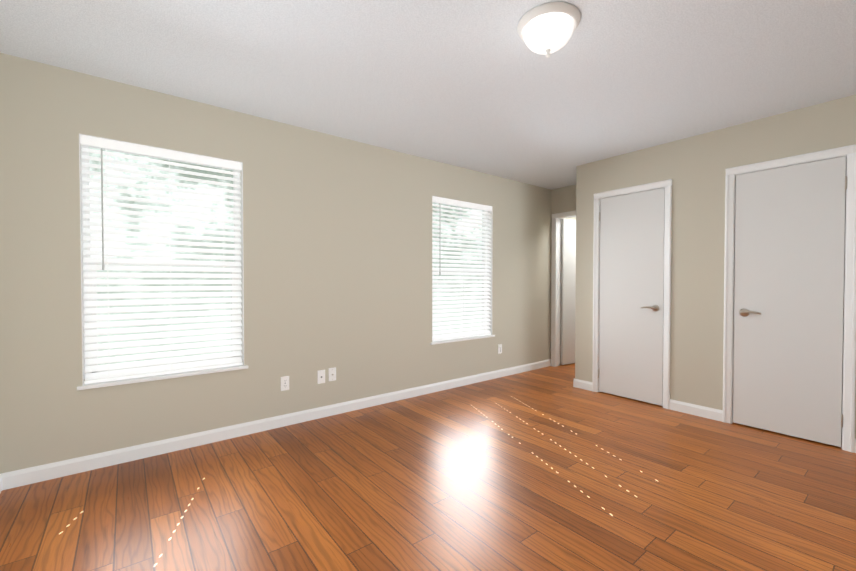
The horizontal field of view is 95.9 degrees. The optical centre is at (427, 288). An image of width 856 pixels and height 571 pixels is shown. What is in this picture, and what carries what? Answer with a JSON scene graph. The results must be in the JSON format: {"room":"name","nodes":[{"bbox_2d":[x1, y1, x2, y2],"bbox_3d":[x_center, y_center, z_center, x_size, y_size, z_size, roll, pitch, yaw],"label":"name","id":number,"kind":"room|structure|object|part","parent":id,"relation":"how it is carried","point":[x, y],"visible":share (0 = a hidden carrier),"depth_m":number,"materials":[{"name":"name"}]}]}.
{"room":"empty bedroom","nodes":[
{"label":"empty bedroom","id":0,"kind":"room"},
{"bbox_2d":[0,53,575,473],"bbox_3d":[0.076,-0.120,4.167,6.680,2.440,0.140,-1,1,-38],"label":"wall","id":1,"kind":"structure","parent":0,"point":[337,243],"depth_m":3.02,"materials":[{"name":"beige paint"}]},
{"bbox_2d":[77,133,247,389],"bbox_3d":[-1.796,-0.165,2.686,0.970,1.562,0.157,-1,1,-38],"label":"window","id":2,"kind":"structure","parent":1,"relation":"in","point":[95,374],"depth_m":2.62,"materials":[{"name":"white plastic"}]},
{"bbox_2d":[0,359,550,489],"bbox_3d":[-0.343,1.061,3.762,5.217,0.092,0.013,-1,1,-38],"label":"baseboard","id":3,"kind":"structure","parent":1,"relation":"attached to","point":[27,476],"depth_m":2.83,"materials":[{"name":"white wood"}]},
{"bbox_2d":[281,376,288,390],"bbox_3d":[-1.157,0.772,3.123,0.070,0.115,0.009,-1,1,-38],"label":"electrical outlet plate","id":4,"kind":"object","parent":1,"relation":"attached to","point":[284,383],"visible":1,"depth_m":3.12,"materials":[{"name":"white plastic"}]},
{"bbox_2d":[317,370,324,383],"bbox_3d":[-0.916,0.762,3.313,0.070,0.115,0.007,-1,1,-38],"label":"electrical outlet plate","id":5,"kind":"object","parent":1,"relation":"attached to","point":[320,376],"visible":1,"depth_m":3.31,"materials":[{"name":"white plastic"}]},
{"bbox_2d":[328,367,335,380],"bbox_3d":[-0.833,0.755,3.370,0.070,0.115,0.018,-1,1,-38],"label":"electrical outlet plate","id":6,"kind":"object","parent":1,"relation":"attached to","point":[332,373],"visible":1,"depth_m":3.37,"materials":[{"name":"white plastic"}]},
{"bbox_2d":[430,196,494,344],"bbox_3d":[0.374,-0.192,4.382,0.975,1.562,0.157,-1,1,-38],"label":"window","id":7,"kind":"structure","parent":1,"relation":"in","point":[472,332],"depth_m":4.37,"materials":[{"name":"white plastic"}]},
{"bbox_3d":[0.341,-0.204,4.424,0.845,1.460,0.004,-1,1,-38],"label":"glass","id":8,"kind":"part","parent":7,"relation":"part of","materials":[{"name":"glass"}]},
{"bbox_2d":[498,344,501,353],"bbox_3d":[0.881,0.744,4.717,0.070,0.115,0.009,-1,1,-38],"label":"electrical outlet plate","id":9,"kind":"object","parent":1,"relation":"attached to","point":[499,348],"visible":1,"depth_m":4.71,"materials":[{"name":"white plastic"}]},
{"bbox_2d":[0,363,855,570],"bbox_3d":[1.382,1.177,2.518,6.680,0.100,4.380,-1,1,-38],"label":"floor","id":10,"kind":"structure","parent":0,"point":[550,468],"depth_m":2.09,"materials":[{"name":"brown wood"}]},
{"bbox_2d":[0,0,855,189],"bbox_3d":[1.382,-1.373,2.477,6.680,0.120,4.380,-1,1,-38],"label":"ceiling","id":11,"kind":"structure","parent":0,"point":[478,85],"depth_m":2.26,"materials":[{"name":"white paint"}]},
{"bbox_2d":[517,2,580,57],"bbox_3d":[0.591,-1.220,1.899,0.298,0.168,0.298,-1,1,-38],"label":"ceiling light","id":12,"kind":"object","parent":11,"relation":"attached to","point":[547,29],"visible":1,"depth_m":1.82,"materials":[{"name":"white glass"}]},
{"bbox_2d":[551,185,575,265],"bbox_3d":[2.005,-0.135,5.072,0.120,2.440,0.810,-1,1,-38],"label":"wall","id":13,"kind":"structure","parent":0,"point":[563,199],"depth_m":5.20,"materials":[{"name":"beige paint"}]},
{"bbox_2d":[551,210,575,366],"bbox_3d":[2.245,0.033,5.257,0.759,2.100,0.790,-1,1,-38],"label":"door frame","id":14,"kind":"structure","parent":13,"relation":"attached to","point":[558,295],"depth_m":5.32,"materials":[{"name":"white wood"}]},
{"bbox_2d":[561,219,575,364],"bbox_3d":[2.142,0.054,5.529,0.662,2.024,0.035,-1,1,-32],"label":"hall door","id":15,"kind":"structure","parent":13,"relation":"in","point":[568,266],"depth_m":5.40,"materials":[{"name":"white wood"}]},
{"bbox_2d":[575,95,855,438],"bbox_3d":[2.695,-0.101,3.010,0.120,2.440,3.290,-1,1,-38],"label":"wall","id":16,"kind":"structure","parent":0,"point":[693,168],"depth_m":3.36,"materials":[{"name":"beige paint"}]},
{"bbox_2d":[573,379,591,390],"bbox_3d":[1.690,1.054,4.206,0.013,0.092,0.223,-1,1,-38],"label":"baseboard","id":17,"kind":"structure","parent":16,"relation":"attached to","point":[582,384],"depth_m":4.20,"materials":[{"name":"white wood"}]},
{"bbox_2d":[592,179,671,408],"bbox_3d":[2.019,0.075,3.837,0.168,2.060,0.660,-1,1,-38],"label":"door frame","id":18,"kind":"structure","parent":16,"relation":"attached to","point":[655,308],"depth_m":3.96,"materials":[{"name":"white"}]},
{"bbox_3d":[2.095,0.189,3.646,0.050,0.064,0.146,-1,1,-38],"label":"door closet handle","id":19,"kind":"part","parent":18,"relation":"part of","materials":[{"name":"silver metal"}]},
{"bbox_2d":[599,188,664,405],"bbox_3d":[2.007,0.082,3.827,0.035,2.024,0.612,-1,1,-38],"label":"closet door","id":20,"kind":"structure","parent":16,"relation":"in","point":[631,285],"depth_m":3.79,"materials":[{"name":"white wood"}]},
{"bbox_2d":[669,399,722,421],"bbox_3d":[2.337,1.067,3.378,0.013,0.092,0.400,-1,1,-38],"label":"baseboard","id":21,"kind":"structure","parent":16,"relation":"attached to","point":[699,410],"depth_m":3.36,"materials":[{"name":"white wood"}]},
{"bbox_2d":[722,144,855,452],"bbox_3d":[2.722,0.090,2.939,0.168,2.060,0.660,-1,1,-38],"label":"door frame","id":22,"kind":"structure","parent":16,"relation":"attached to","point":[744,312],"depth_m":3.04,"materials":[{"name":"white wood"}]},
{"bbox_3d":[2.553,0.198,3.061,0.050,0.064,0.146,-1,1,-38],"label":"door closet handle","id":23,"kind":"part","parent":22,"relation":"part of","materials":[{"name":"silver metal"}]},
{"bbox_2d":[733,156,846,446],"bbox_3d":[2.709,0.096,2.929,0.035,2.024,0.612,-1,1,-38],"label":"closet door","id":24,"kind":"structure","parent":16,"relation":"in","point":[789,273],"depth_m":2.89,"materials":[{"name":"white wood"}]},
{"bbox_2d":[841,176,846,426],"bbox_3d":[2.882,0.099,2.672,0.013,1.740,0.011,-1,1,-38],"label":"closet door hinges","id":25,"kind":"object","parent":16,"relation":"attached to","point":[845,189],"visible":1,"depth_m":2.67,"materials":[{"name":"silver metal"}]},
{"bbox_3d":[-1.151,-0.060,0.428,0.140,2.440,4.240,-1,1,-38],"label":"wall","id":26,"kind":"structure","parent":0,"visible":0},
{"bbox_2d":[0,476,1,492],"bbox_3d":[-1.134,1.113,0.550,0.013,0.092,4.100,-1,1,-38],"label":"baseboard","id":27,"kind":"structure","parent":26,"relation":"attached to","point":[0,484],"depth_m":2.15,"materials":[{"name":"white wood"}]},
{"label":"outside","id":28,"kind":"structure","parent":0,"visible":0},
{"bbox_2d":[89,147,481,364],"bbox_3d":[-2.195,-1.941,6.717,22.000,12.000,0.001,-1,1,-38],"label":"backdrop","id":29,"kind":"structure","parent":28,"point":[155,198],"depth_m":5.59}
]}

